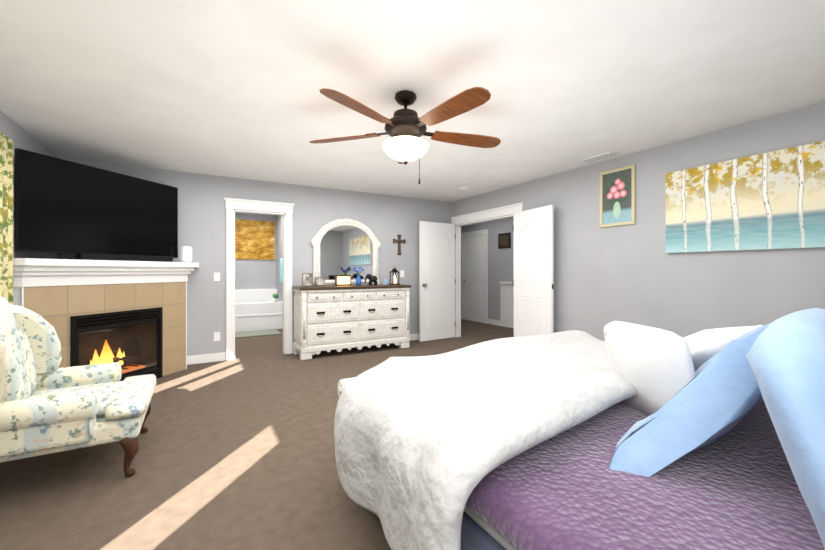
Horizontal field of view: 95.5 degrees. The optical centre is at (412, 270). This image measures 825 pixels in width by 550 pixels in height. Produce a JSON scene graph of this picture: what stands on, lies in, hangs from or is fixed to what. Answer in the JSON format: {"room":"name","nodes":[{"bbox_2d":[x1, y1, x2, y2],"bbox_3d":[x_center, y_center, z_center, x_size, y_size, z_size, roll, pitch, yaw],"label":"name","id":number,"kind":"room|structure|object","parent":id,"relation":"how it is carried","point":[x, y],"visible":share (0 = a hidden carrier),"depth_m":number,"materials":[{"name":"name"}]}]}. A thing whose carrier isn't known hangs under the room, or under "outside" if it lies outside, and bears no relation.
{"room":"bedroom","nodes":[
{"label":"bedroom","id":0,"kind":"room"},
{"bbox_2d":[0,110,57,258],"bbox_3d":[-3.529,-0.030,3.332,0.120,2.460,1.900,0,0,-30],"label":"wall","id":1,"kind":"structure","parent":0,"point":[19,136],"depth_m":3.24,"materials":[{"name":"paint"}]},
{"bbox_2d":[235,212,275,288],"bbox_3d":[-3.714,-0.030,8.202,1.370,2.460,0.120,0,0,-30],"label":"wall","id":2,"kind":"structure","parent":0,"point":[254,274],"depth_m":8.29,"materials":[{"name":"paint"}]},
{"bbox_2d":[235,219,273,259],"bbox_3d":[-3.489,-0.680,8.242,0.860,0.860,0.033,0,0,-30],"label":"picture","id":3,"kind":"object","parent":2,"relation":"attached to","point":[254,239],"visible":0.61,"depth_m":8.23,"materials":[{"name":"gold fabric"}]},
{"bbox_2d":[60,158,450,359],"bbox_3d":[-1.652,-0.030,5.582,5.620,2.460,0.120,0,0,-30],"label":"wall","id":4,"kind":"structure","parent":0,"point":[386,220],"depth_m":5.28,"materials":[{"name":"paint"}]},
{"bbox_2d":[187,352,224,364],"bbox_3d":[-2.697,1.145,4.901,0.450,0.110,0.015,0,0,-30],"label":"baseboard","id":5,"kind":"structure","parent":4,"relation":"attached to","point":[205,358],"depth_m":4.89,"materials":[{"name":"white wood"}]},
{"bbox_2d":[214,332,219,340],"bbox_3d":[-2.589,0.870,4.965,0.075,0.115,0.010,0,0,-30],"label":"electrical outlet","id":6,"kind":"object","parent":4,"relation":"attached to","point":[216,336],"visible":1,"depth_m":4.96,"materials":[{"name":"white plastic"}]},
{"bbox_2d":[214,273,219,280],"bbox_3d":[-2.589,0.080,4.965,0.075,0.115,0.010,0,0,-30],"label":"light switch","id":7,"kind":"object","parent":4,"relation":"attached to","point":[216,276],"visible":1,"depth_m":4.96,"materials":[{"name":"white plastic"}]},
{"bbox_2d":[224,198,294,360],"bbox_3d":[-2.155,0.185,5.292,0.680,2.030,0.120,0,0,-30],"label":"door frame","id":8,"kind":"structure","parent":4,"relation":"attached to","point":[284,273],"depth_m":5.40,"materials":[{"name":"white wood"}]},
{"bbox_2d":[393,235,405,254],"bbox_3d":[-0.219,-0.440,6.319,0.240,0.340,0.032,0,0,-30],"label":"wall art","id":9,"kind":"object","parent":4,"relation":"attached to","point":[399,241],"visible":1,"depth_m":6.32,"materials":[{"name":"brown wood"}]},
{"bbox_2d":[410,334,418,340],"bbox_3d":[-0.514,1.145,6.161,2.830,0.110,0.015,0,0,-30],"label":"baseboard","id":10,"kind":"structure","parent":4,"relation":"attached to","point":[414,337],"depth_m":6.47,"materials":[{"name":"white wood"}]},
{"bbox_2d":[0,319,513,549],"bbox_3d":[-0.236,1.250,4.829,7.320,0.100,9.440,0,0,-30],"label":"floor","id":11,"kind":"structure","parent":0,"point":[237,453],"depth_m":2.23,"materials":[{"name":"brown carpet"}]},
{"bbox_2d":[0,296,155,476],"bbox_3d":[-2.165,0.670,2.295,0.954,1.073,0.910,0,0,-30],"label":"armchair","id":12,"kind":"object","parent":11,"relation":"on","point":[48,405],"visible":1,"depth_m":2.17,"materials":[{"name":"fabric"}]},
{"bbox_2d":[13,148,198,380],"bbox_3d":[-3.391,0.098,3.980,1.175,2.205,2.022,0,0,15],"label":"fireplace","id":13,"kind":"object","parent":11,"relation":"on","point":[96,303],"visible":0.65,"depth_m":3.69,"materials":[{"name":"white"}]},
{"bbox_2d":[14,148,192,262],"bbox_3d":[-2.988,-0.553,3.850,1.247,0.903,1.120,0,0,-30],"label":"tv","id":14,"kind":"object","parent":13,"relation":"on","point":[96,215],"depth_m":3.58,"materials":[{"name":"black plastic"}]},
{"bbox_2d":[235,329,281,337],"bbox_3d":[-3.046,1.189,7.075,1.000,0.018,0.600,0,0,-30],"label":"bath rug","id":15,"kind":"object","parent":11,"relation":"on","point":[256,333],"visible":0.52,"depth_m":7.06,"materials":[{"name":"fabric"}]},
{"bbox_2d":[235,289,282,331],"bbox_3d":[-3.468,0.800,7.776,1.366,0.800,0.860,0,0,-30],"label":"bathtub","id":16,"kind":"object","parent":11,"relation":"on","point":[257,309],"visible":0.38,"depth_m":7.61,"materials":[{"name":"white ceramic"}]},
{"bbox_2d":[273,294,278,301],"bbox_3d":[-2.820,0.553,7.725,0.120,0.169,0.112,0,0,-30],"label":"plant","id":17,"kind":"object","parent":16,"relation":"on","point":[275,296],"visible":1,"depth_m":7.69,"materials":[{"name":"green plant"}]},
{"bbox_2d":[292,218,410,359],"bbox_3d":[-0.886,0.191,5.634,1.700,2.017,0.539,0,0,-30],"label":"dresser","id":18,"kind":"object","parent":11,"relation":"on","point":[329,315],"visible":0.96,"depth_m":5.57,"materials":[{"name":"white wood"}]},
{"bbox_2d":[302,273,311,285],"bbox_3d":[-1.488,0.124,5.299,0.140,0.188,0.083,0,0,-18],"label":"photo frame","id":19,"kind":"object","parent":18,"relation":"on","point":[306,279],"visible":1,"depth_m":5.27,"materials":[{"name":"silver metal"}]},
{"bbox_2d":[314,277,324,285],"bbox_3d":[-1.358,0.154,5.455,0.162,0.129,0.082,0,0,-30],"label":"photo frame","id":20,"kind":"object","parent":18,"relation":"on","point":[319,281],"visible":0.98,"depth_m":5.43,"materials":[{"name":"silver metal"}]},
{"bbox_2d":[335,275,350,285],"bbox_3d":[-1.046,0.143,5.652,0.240,0.150,0.054,0,0,-30],"label":"box sign","id":21,"kind":"object","parent":18,"relation":"on","point":[342,279],"visible":1,"depth_m":5.62,"materials":[{"name":"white wood"}]},
{"bbox_2d":[310,218,380,285],"bbox_3d":[-1.013,-0.300,5.845,1.150,1.035,0.048,0,0,-30],"label":"mirror","id":22,"kind":"object","parent":18,"relation":"attached to","point":[340,245],"depth_m":5.83,"materials":[{"name":"grey mirror"}]},
{"bbox_2d":[353,266,363,284],"bbox_3d":[-0.811,0.074,5.652,0.177,0.288,0.141,0,0,-30],"label":"vase","id":23,"kind":"object","parent":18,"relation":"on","point":[358,280],"visible":1,"depth_m":5.62,"materials":[{"name":"blue glass"}]},
{"bbox_2d":[365,274,377,284],"bbox_3d":[-0.637,0.131,5.752,0.221,0.175,0.102,0,0,-30],"label":"elephant figurine","id":24,"kind":"object","parent":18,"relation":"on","point":[372,278],"visible":1,"depth_m":5.72,"materials":[{"name":"grey ceramic"}]},
{"bbox_2d":[389,266,399,284],"bbox_3d":[-0.284,0.074,5.933,0.125,0.287,0.125,0,0,-30],"label":"candle lantern","id":25,"kind":"object","parent":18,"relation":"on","point":[394,270],"visible":1,"depth_m":5.91,"materials":[{"name":"brown metal"}]},
{"bbox_2d":[334,308,824,549],"bbox_3d":[1.021,0.624,1.753,2.433,1.588,2.555,0,0,-30],"label":"bed","id":26,"kind":"object","parent":11,"relation":"on","point":[626,436],"visible":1,"depth_m":1.17,"materials":[{"name":"white fabric"}]},
{"bbox_2d":[276,215,282,300],"bbox_3d":[-2.273,-0.030,7.198,0.120,2.460,3.300,0,0,-30],"label":"wall","id":27,"kind":"structure","parent":0,"point":[279,241],"depth_m":8.14,"materials":[{"name":"paint"}]},
{"bbox_3d":[-2.595,-0.280,7.566,0.069,0.018,0.500,0,0,-30],"label":"towel rail","id":28,"kind":"object","parent":27,"relation":"attached to","visible":0},
{"bbox_2d":[280,258,282,283],"bbox_3d":[-2.618,-0.004,7.552,0.057,0.519,0.357,0,0,-30],"label":"hanging towel","id":29,"kind":"object","parent":28,"relation":"hanging from","point":[281,270],"visible":0.58,"depth_m":7.52,"materials":[{"name":"fabric"}]},
{"bbox_2d":[0,0,824,201],"bbox_3d":[-0.147,-1.310,2.975,5.620,0.100,6.140,0,0,-30],"label":"ceiling","id":30,"kind":"structure","parent":0,"point":[227,88],"depth_m":2.46,"materials":[{"name":"paint"}]},
{"bbox_2d":[310,87,500,183],"bbox_3d":[-0.006,-0.942,2.663,1.464,0.630,1.451,0,0,-30],"label":"ceiling fan","id":31,"kind":"object","parent":30,"relation":"hanging from","point":[405,128],"visible":1,"depth_m":2.57,"materials":[{"name":"brown wood"}]},
{"bbox_2d":[581,151,619,162],"bbox_3d":[2.068,-1.252,4.138,0.160,0.014,0.360,0,0,-30],"label":"ceiling vent","id":32,"kind":"object","parent":30,"relation":"in","point":[600,157],"visible":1,"depth_m":4.12,"materials":[{"name":"white plastic"}]},
{"bbox_2d":[461,217,513,320],"bbox_3d":[2.332,-0.030,7.582,0.120,2.460,5.440,0,0,-30],"label":"wall","id":33,"kind":"structure","parent":0,"point":[500,264],"depth_m":8.29,"materials":[{"name":"paint"}]},
{"bbox_2d":[463,235,484,317],"bbox_3d":[1.442,0.180,8.921,0.080,2.020,0.790,0,0,-30],"label":"hall door","id":34,"kind":"structure","parent":33,"relation":"in","point":[474,276],"depth_m":8.91,"materials":[{"name":"white wood"}]},
{"bbox_2d":[461,229,487,323],"bbox_3d":[1.465,0.128,8.940,0.022,2.145,0.980,0,0,-30],"label":"trim","id":35,"kind":"structure","parent":33,"relation":"attached to","point":[475,233],"depth_m":8.84,"materials":[{"name":"white wood"}]},
{"bbox_2d":[464,315,513,327],"bbox_3d":[2.273,1.145,7.548,0.015,0.110,5.200,0,0,-30],"label":"baseboard","id":36,"kind":"structure","parent":33,"relation":"attached to","point":[493,322],"depth_m":8.43,"materials":[{"name":"white wood"}]},
{"bbox_2d":[498,232,510,247],"bbox_3d":[1.973,-0.650,8.056,0.024,0.320,0.360,0,0,-30],"label":"framed picture","id":37,"kind":"object","parent":33,"relation":"attached to","point":[504,240],"visible":0.96,"depth_m":8.04,"materials":[{"name":"brown wood"}]},
{"bbox_2d":[500,282,513,322],"bbox_3d":[2.733,0.665,6.716,0.049,0.850,3.300,0,0,-30],"label":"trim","id":38,"kind":"structure","parent":33,"relation":"attached to","point":[506,301],"depth_m":7.96,"materials":[{"name":"white wood"}]},
{"bbox_2d":[451,102,824,340],"bbox_3d":[2.264,-0.030,4.298,0.120,2.460,6.020,0,0,-30],"label":"wall","id":39,"kind":"structure","parent":0,"point":[636,273],"depth_m":3.77,"materials":[{"name":"paint"}]},
{"bbox_2d":[419,221,455,341],"bbox_3d":[0.442,0.175,6.517,0.770,2.025,0.187,0,0,-35],"label":"door","id":40,"kind":"structure","parent":39,"relation":"in","point":[437,280],"depth_m":6.48,"materials":[{"name":"white wood"}]},
{"bbox_2d":[455,215,513,336],"bbox_3d":[1.202,0.185,6.138,0.120,2.030,1.530,0,0,-30],"label":"door frame","id":41,"kind":"structure","parent":39,"relation":"attached to","point":[458,280],"depth_m":6.78,"materials":[{"name":"white wood"}]},
{"bbox_2d":[450,202,523,224],"bbox_3d":[1.137,0.113,6.095,0.035,2.175,1.760,0,0,-30],"label":"trim","id":42,"kind":"structure","parent":39,"relation":"attached to","point":[494,212],"depth_m":5.94,"materials":[{"name":"white wood"}]},
{"bbox_2d":[513,205,553,336],"bbox_3d":[1.625,0.175,5.097,0.051,2.025,0.772,0,0,-23],"label":"door","id":43,"kind":"structure","parent":39,"relation":"in","point":[533,280],"depth_m":5.03,"materials":[{"name":"white wood"}]},
{"bbox_2d":[600,164,635,227],"bbox_3d":[2.264,-0.815,4.153,0.024,0.635,0.400,0,0,-30],"label":"floral picture","id":44,"kind":"object","parent":39,"relation":"attached to","point":[617,196],"visible":1,"depth_m":4.14,"materials":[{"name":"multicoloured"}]},
{"bbox_2d":[666,141,824,252],"bbox_3d":[2.904,-0.568,3.028,0.038,0.785,1.570,0,0,-30],"label":"picture","id":45,"kind":"object","parent":39,"relation":"attached to","point":[771,200],"visible":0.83,"depth_m":3.12,"materials":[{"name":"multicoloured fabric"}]},
{"bbox_3d":[-2.098,-1.025,1.046,0.066,0.050,4.380,0,0,-30],"label":"curtain rod","id":46,"kind":"object","parent":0,"visible":0},
{"bbox_2d":[0,132,12,304],"bbox_3d":[-3.008,0.085,2.757,0.042,2.170,0.343,0,0,-30],"label":"curtain","id":47,"kind":"object","parent":46,"relation":"hanging from","point":[6,217],"visible":0.58,"depth_m":2.77,"materials":[{"name":"fabric"}]}
]}

